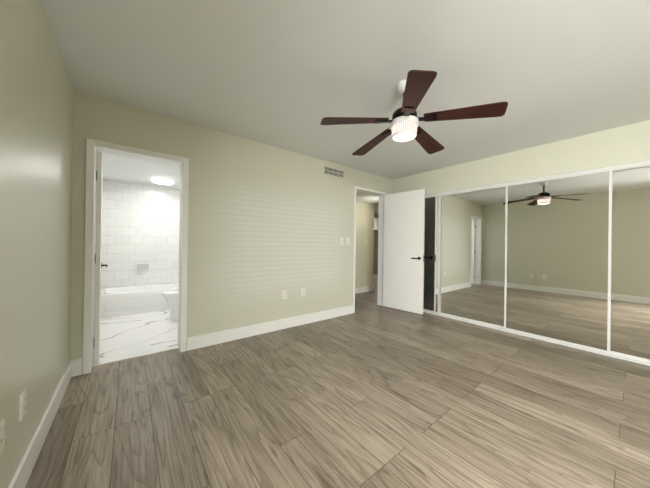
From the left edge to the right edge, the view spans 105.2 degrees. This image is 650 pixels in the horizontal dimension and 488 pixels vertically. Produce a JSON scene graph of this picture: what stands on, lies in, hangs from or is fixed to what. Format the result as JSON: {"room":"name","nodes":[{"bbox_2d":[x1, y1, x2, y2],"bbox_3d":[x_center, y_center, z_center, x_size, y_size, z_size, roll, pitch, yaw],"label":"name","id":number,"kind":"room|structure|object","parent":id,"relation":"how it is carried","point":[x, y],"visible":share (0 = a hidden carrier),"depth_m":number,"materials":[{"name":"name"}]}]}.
{"room":"empty bedroom","nodes":[
{"label":"empty bedroom","id":0,"kind":"room"},
{"bbox_2d":[0,0,96,487],"bbox_3d":[-1.524,-0.083,1.209,0.120,2.480,8.140,1,0,-38],"label":"wall","id":1,"kind":"structure","parent":0,"point":[36,122],"depth_m":1.26,"materials":[{"name":"beige paint"}]},
{"bbox_2d":[0,419,5,454],"bbox_3d":[-1.258,0.760,0.968,0.016,0.118,0.072,1,0,-38],"label":"electrical outlet","id":2,"kind":"object","parent":1,"relation":"attached to","point":[2,431],"visible":1,"depth_m":0.97,"materials":[{"name":"white plastic"}]},
{"bbox_2d":[19,388,26,420],"bbox_3d":[-1.429,0.758,1.177,0.009,0.118,0.072,1,0,-38],"label":"electrical outlet","id":3,"kind":"object","parent":1,"relation":"attached to","point":[22,406],"visible":1,"depth_m":1.16,"materials":[{"name":"white plastic"}]},
{"bbox_2d":[8,360,75,487],"bbox_3d":[-0.611,1.098,0.157,0.030,0.140,5.100,1,0,-38],"label":"baseboard","id":4,"kind":"structure","parent":1,"relation":"attached to","point":[21,476],"depth_m":1.39,"materials":[{"name":"white wood"}]},
{"bbox_2d":[101,180,179,287],"bbox_3d":[-3.296,0.008,4.922,1.720,2.260,0.120,1,0,-38],"label":"wall","id":5,"kind":"structure","parent":0,"point":[140,223],"depth_m":4.68,"materials":[{"name":"tile"}]},
{"bbox_2d":[136,263,148,270],"bbox_3d":[-3.446,0.435,4.701,0.200,0.140,0.045,1,0,-38],"label":"soap shelf","id":6,"kind":"object","parent":5,"relation":"attached to","point":[142,266],"visible":1,"depth_m":4.70,"materials":[{"name":"white ceramic"}]},
{"bbox_2d":[70,90,392,373],"bbox_3d":[-0.377,-0.064,3.682,4.750,2.480,0.150,1,0,-38],"label":"wall","id":7,"kind":"structure","parent":0,"point":[268,225],"depth_m":3.07,"materials":[{"name":"paint"}]},
{"bbox_2d":[93,153,107,363],"bbox_3d":[-2.387,0.132,2.620,0.146,2.006,0.696,1,0,-41],"label":"bathroom door","id":8,"kind":"structure","parent":7,"relation":"in","point":[98,247],"depth_m":2.37,"materials":[{"name":"painted wood"},{"name":"black metal"}]},
{"bbox_2d":[93,346,177,366],"bbox_3d":[-1.913,1.149,2.558,0.695,0.008,0.040,1,0,-38],"label":"trim","id":9,"kind":"structure","parent":7,"relation":"attached to","point":[125,358],"depth_m":2.53,"materials":[{"name":"white"}]},
{"bbox_2d":[83,138,188,373],"bbox_3d":[-1.858,0.112,2.509,0.805,2.085,0.186,1,0,-38],"label":"door frame","id":10,"kind":"structure","parent":7,"relation":"attached to","point":[93,147],"depth_m":2.32,"materials":[{"name":"white wood"}]},
{"bbox_2d":[186,305,352,350],"bbox_3d":[-0.510,1.104,3.481,2.530,0.140,0.016,1,0,-38],"label":"baseboard","id":11,"kind":"structure","parent":7,"relation":"attached to","point":[205,340],"depth_m":3.21,"materials":[{"name":"white wood"}]},
{"bbox_2d":[282,290,286,298],"bbox_3d":[-0.561,0.704,3.441,0.072,0.118,0.009,1,0,-38],"label":"electrical outlet","id":12,"kind":"object","parent":7,"relation":"attached to","point":[284,294],"visible":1,"depth_m":3.44,"materials":[{"name":"white plastic"}]},
{"bbox_2d":[301,288,304,296],"bbox_3d":[-0.319,0.707,3.634,0.072,0.118,0.009,1,0,-38],"label":"electrical outlet","id":13,"kind":"object","parent":7,"relation":"attached to","point":[302,292],"visible":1,"depth_m":3.62,"materials":[{"name":"white plastic"}]},
{"bbox_2d":[324,165,343,178],"bbox_3d":[0.149,-1.151,3.985,0.425,0.140,0.012,1,0,-38],"label":"air vent","id":14,"kind":"object","parent":7,"relation":"in","point":[333,172],"visible":1,"depth_m":3.98,"materials":[{"name":"silver metal"}]},
{"bbox_2d":[353,186,386,312],"bbox_3d":[0.788,0.101,4.600,0.860,2.185,0.163,1,0,-38],"label":"door frame","id":15,"kind":"structure","parent":7,"relation":"attached to","point":[380,243],"depth_m":4.83,"materials":[{"name":"white wood"}]},
{"bbox_2d":[382,189,424,314],"bbox_3d":[1.399,0.127,4.495,0.150,2.126,0.791,1,0,-44],"label":"hall door","id":16,"kind":"structure","parent":7,"relation":"in","point":[403,251],"depth_m":4.45,"materials":[{"name":"painted wood"},{"name":"black metal"}]},
{"bbox_2d":[96,152,378,203],"bbox_3d":[-1.089,-1.122,4.970,5.450,0.140,2.770,1,0,-38],"label":"ceiling","id":17,"kind":"structure","parent":0,"point":[118,168],"depth_m":3.89,"materials":[{"name":"white paint"}]},
{"bbox_2d":[151,178,173,184],"bbox_3d":[-2.847,-1.087,4.361,0.340,0.060,0.160,1,0,-38],"label":"recessed light","id":18,"kind":"object","parent":17,"relation":"in","point":[162,181],"visible":1,"depth_m":4.31,"materials":[{"name":"white"}]},
{"bbox_2d":[25,273,649,487],"bbox_3d":[1.923,1.258,4.981,10.240,0.104,9.750,1,0,-38],"label":"floor","id":19,"kind":"structure","parent":0,"point":[376,396],"depth_m":1.75,"materials":[{"name":"brown wood"}]},
{"bbox_2d":[100,282,178,317],"bbox_3d":[-3.072,0.961,4.526,1.588,0.360,0.780,1,0,-38],"label":"bathtub","id":20,"kind":"object","parent":19,"relation":"on","point":[125,300],"visible":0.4,"depth_m":4.08,"materials":[{"name":"white ceramic"}]},
{"bbox_2d":[162,289,178,319],"bbox_3d":[-2.132,0.757,3.950,0.766,0.782,0.426,1,0,-38],"label":"toilet","id":21,"kind":"object","parent":19,"relation":"on","point":[171,296],"visible":0.15,"depth_m":3.74,"materials":[{"name":"white ceramic"}]},
{"bbox_2d":[373,231,377,273],"bbox_3d":[1.925,0.339,10.509,0.750,1.760,0.776,1,0,-38],"label":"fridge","id":22,"kind":"object","parent":19,"relation":"on","point":[375,265],"visible":0.06,"depth_m":10.21,"materials":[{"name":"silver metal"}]},
{"bbox_2d":[42,0,649,179],"bbox_3d":[1.216,-1.335,1.601,4.870,0.100,5.370,1,0,-38],"label":"ceiling","id":23,"kind":"structure","parent":0,"point":[289,75],"depth_m":1.81,"materials":[{"name":"white paint"}]},
{"bbox_2d":[321,70,507,155],"bbox_3d":[0.659,-1.077,2.044,1.294,0.430,1.312,1,0,-38],"label":"fan","id":24,"kind":"object","parent":23,"relation":"hanging from","point":[413,87],"visible":1,"depth_m":1.90,"materials":[{"name":"brown wood"}]},
{"bbox_2d":[355,201,373,287],"bbox_3d":[-0.201,0.071,5.309,3.610,2.220,0.120,1,0,-38],"label":"wall","id":25,"kind":"structure","parent":0,"point":[364,257],"depth_m":6.17,"materials":[{"name":"beige paint"}]},
{"bbox_2d":[355,285,373,293],"bbox_3d":[-0.167,1.112,5.259,3.626,0.140,0.016,1,0,-38],"label":"baseboard","id":26,"kind":"structure","parent":25,"relation":"attached to","point":[364,289],"depth_m":6.14,"materials":[{"name":"white wood"}]},
{"bbox_2d":[374,204,378,216],"bbox_3d":[2.425,-1.307,8.782,4.790,0.100,4.380,1,0,-38],"label":"ceiling","id":27,"kind":"structure","parent":0,"point":[376,210],"depth_m":9.36,"materials":[{"name":"white paint"}]},
{"bbox_2d":[393,120,649,194],"bbox_3d":[3.017,-0.018,3.023,0.250,2.480,5.100,1,0,-38],"label":"wall","id":28,"kind":"structure","parent":0,"point":[626,144],"depth_m":3.14,"materials":[{"name":"beige paint"}]},
{"bbox_2d":[423,160,649,365],"bbox_3d":[2.540,0.180,3.476,0.070,2.073,3.796,1,0,-38],"label":"closet","id":29,"kind":"object","parent":28,"relation":"attached to","point":[563,259],"visible":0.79,"depth_m":3.08,"materials":[{"name":"silver glass"}]},
{"bbox_3d":[1.037,-0.034,10.412,4.910,2.480,0.120,1,0,-38],"label":"wall","id":30,"kind":"structure","parent":0,"visible":0},
{"bbox_2d":[374,218,377,230],"bbox_3d":[1.893,-0.842,10.572,0.790,0.520,0.620,1,0,-38],"label":"upper cabinet","id":31,"kind":"object","parent":30,"relation":"attached to","point":[375,224],"visible":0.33,"depth_m":10.38,"materials":[{"name":"white"}]}
]}

